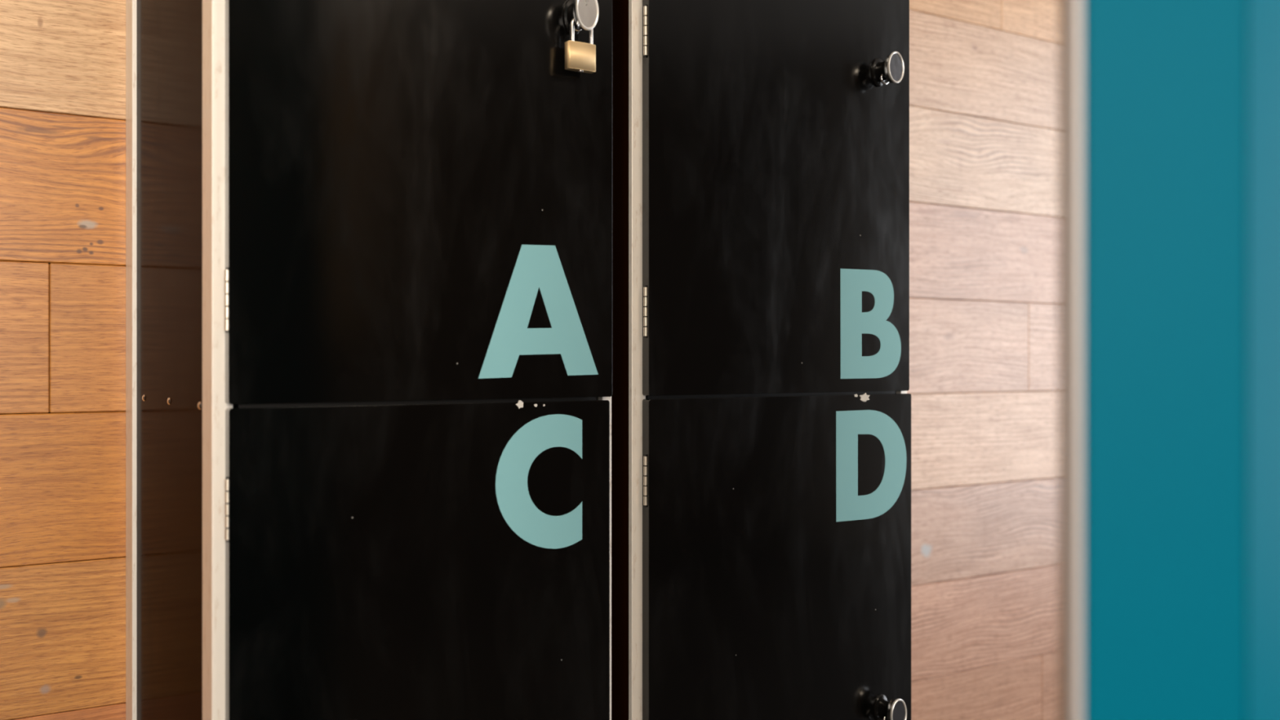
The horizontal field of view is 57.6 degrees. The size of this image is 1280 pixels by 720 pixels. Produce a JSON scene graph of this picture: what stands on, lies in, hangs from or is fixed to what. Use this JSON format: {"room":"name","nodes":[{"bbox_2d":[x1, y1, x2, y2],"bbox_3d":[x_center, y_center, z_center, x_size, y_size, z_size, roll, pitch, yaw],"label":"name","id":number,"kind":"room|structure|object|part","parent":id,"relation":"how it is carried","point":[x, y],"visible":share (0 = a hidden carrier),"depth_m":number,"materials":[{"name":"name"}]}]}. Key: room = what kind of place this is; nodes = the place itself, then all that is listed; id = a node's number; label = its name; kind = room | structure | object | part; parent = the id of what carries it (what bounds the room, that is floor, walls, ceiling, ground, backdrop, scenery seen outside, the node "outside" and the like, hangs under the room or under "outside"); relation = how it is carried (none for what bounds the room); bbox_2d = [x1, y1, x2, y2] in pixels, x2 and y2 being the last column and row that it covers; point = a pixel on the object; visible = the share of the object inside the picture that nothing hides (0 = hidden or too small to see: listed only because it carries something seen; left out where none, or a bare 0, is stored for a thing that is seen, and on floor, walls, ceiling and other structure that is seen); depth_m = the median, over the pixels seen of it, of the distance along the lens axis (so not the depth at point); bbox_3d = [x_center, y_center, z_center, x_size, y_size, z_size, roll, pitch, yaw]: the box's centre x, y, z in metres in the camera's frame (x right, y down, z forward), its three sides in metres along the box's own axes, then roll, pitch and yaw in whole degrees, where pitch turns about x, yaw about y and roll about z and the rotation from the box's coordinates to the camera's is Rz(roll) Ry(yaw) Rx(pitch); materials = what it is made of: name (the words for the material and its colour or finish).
{"room":"changing room","nodes":[
{"label":"changing room","id":0,"kind":"room"},
{"bbox_2d":[0,0,1059,719],"bbox_3d":[0.089,-0.300,2.067,6.800,2.700,0.050,0,0,-33],"label":"wall","id":1,"kind":"structure","parent":0,"point":[984,390],"depth_m":2.34,"materials":[{"name":"brown wood"}]},
{"bbox_3d":[1.355,1.075,0.117,6.900,0.050,4.700,0,0,-33],"label":"floor","id":2,"kind":"structure","parent":0,"visible":0},
{"bbox_2d":[125,0,612,719],"bbox_3d":[-0.342,0.099,1.439,0.457,1.902,0.533,0,0,-33],"label":"locker","id":3,"kind":"object","parent":2,"relation":"on","point":[368,243],"visible":1,"depth_m":1.24,"materials":[{"name":"wood"}]},
{"bbox_3d":[-0.663,0.099,1.519,0.006,1.902,0.048,0,0,-33],"label":"wall trim","id":4,"kind":"part","parent":3,"relation":"part of","materials":[{"name":"wood"}]},
{"bbox_3d":[-0.548,0.099,1.361,0.016,1.902,0.440,0,0,-33],"label":"panel","id":5,"kind":"part","parent":3,"relation":"part of","materials":[{"name":"black laminate"}]},
{"bbox_3d":[-0.420,0.099,1.157,0.020,1.902,0.042,0,0,-33],"label":"corner post","id":6,"kind":"part","parent":3,"relation":"part of","materials":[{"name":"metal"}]},
{"bbox_2d":[232,396,595,408],"bbox_3d":[-0.352,0.045,1.461,0.412,0.017,0.470,0,0,-33],"label":"shelf","id":7,"kind":"object","parent":3,"relation":"attached to","point":[549,399],"depth_m":1.25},
{"bbox_3d":[-0.221,0.483,1.252,0.432,0.873,0.015,0,0,-33],"label":"door","id":8,"kind":"part","parent":3,"relation":"part of","materials":[{"name":"black paint"}]},
{"bbox_3d":[-0.219,-0.395,1.253,0.436,0.875,0.015,0,0,-33],"label":"door","id":9,"kind":"part","parent":3,"relation":"part of","materials":[{"name":"black paint"}]},
{"bbox_2d":[564,17,595,73],"bbox_3d":[-0.068,-0.359,1.323,0.036,0.064,0.012,0,0,-33],"label":"padlock","id":10,"kind":"object","parent":3,"relation":"hanging from","point":[580,57],"visible":0.82,"depth_m":1.32,"materials":[{"name":"gold metal"}]},
{"bbox_3d":[-0.068,-0.393,1.321,0.029,0.046,0.036,0,0,-33],"label":"knob","id":11,"kind":"part","parent":3,"relation":"part of","materials":[{"name":"silver metal"}]},
{"bbox_3d":[-0.042,0.099,1.383,0.013,1.902,0.010,0,0,-33],"label":"corner post","id":12,"kind":"part","parent":3,"relation":"part of","materials":[{"name":"wood"}]},
{"bbox_2d":[611,0,911,719],"bbox_3d":[0.068,0.099,1.705,0.464,1.902,0.533,0,0,-33],"label":"locker","id":13,"kind":"object","parent":2,"relation":"on","point":[761,402],"visible":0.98,"depth_m":1.49,"materials":[{"name":"wood"}]},
{"bbox_3d":[-0.133,0.099,1.610,0.016,1.902,0.474,0,0,-33],"label":"panel","id":14,"kind":"part","parent":13,"relation":"part of","materials":[{"name":"black laminate"}]},
{"bbox_3d":[-0.003,0.099,1.407,0.020,1.902,0.008,0,0,-33],"label":"corner post","id":15,"kind":"part","parent":13,"relation":"part of","materials":[{"name":"metal"}]},
{"bbox_2d":[645,391,895,399],"bbox_3d":[0.057,0.045,1.727,0.420,0.017,0.470,0,0,-33],"label":"shelf","id":16,"kind":"object","parent":13,"relation":"attached to","point":[873,392],"depth_m":1.51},
{"bbox_3d":[0.190,-0.395,1.519,0.437,0.875,0.015,0,0,-33],"label":"door","id":17,"kind":"part","parent":13,"relation":"part of","materials":[{"name":"black paint"}]},
{"bbox_3d":[0.192,0.483,1.520,0.441,0.873,0.015,0,0,-33],"label":"door","id":18,"kind":"part","parent":13,"relation":"part of","materials":[{"name":"black paint"}]},
{"bbox_3d":[0.336,-0.394,1.583,0.029,0.043,0.036,0,0,-33],"label":"knob","id":19,"kind":"part","parent":13,"relation":"part of","materials":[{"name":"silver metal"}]},
{"bbox_3d":[0.340,0.479,1.586,0.029,0.043,0.036,0,0,-33],"label":"knob","id":20,"kind":"part","parent":13,"relation":"part of","materials":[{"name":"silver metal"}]},
{"bbox_3d":[0.371,0.099,1.651,0.013,1.902,0.010,0,0,-33],"label":"corner post","id":21,"kind":"part","parent":13,"relation":"part of","materials":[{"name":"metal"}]},
{"bbox_2d":[1059,0,1279,719],"bbox_3d":[0.299,0.025,0.512,0.275,2.050,0.047,0,0,-25],"label":"panel","id":22,"kind":"object","parent":2,"relation":"on","point":[1170,109],"visible":1,"depth_m":0.46,"materials":[{"name":"teal paint"}]}
]}

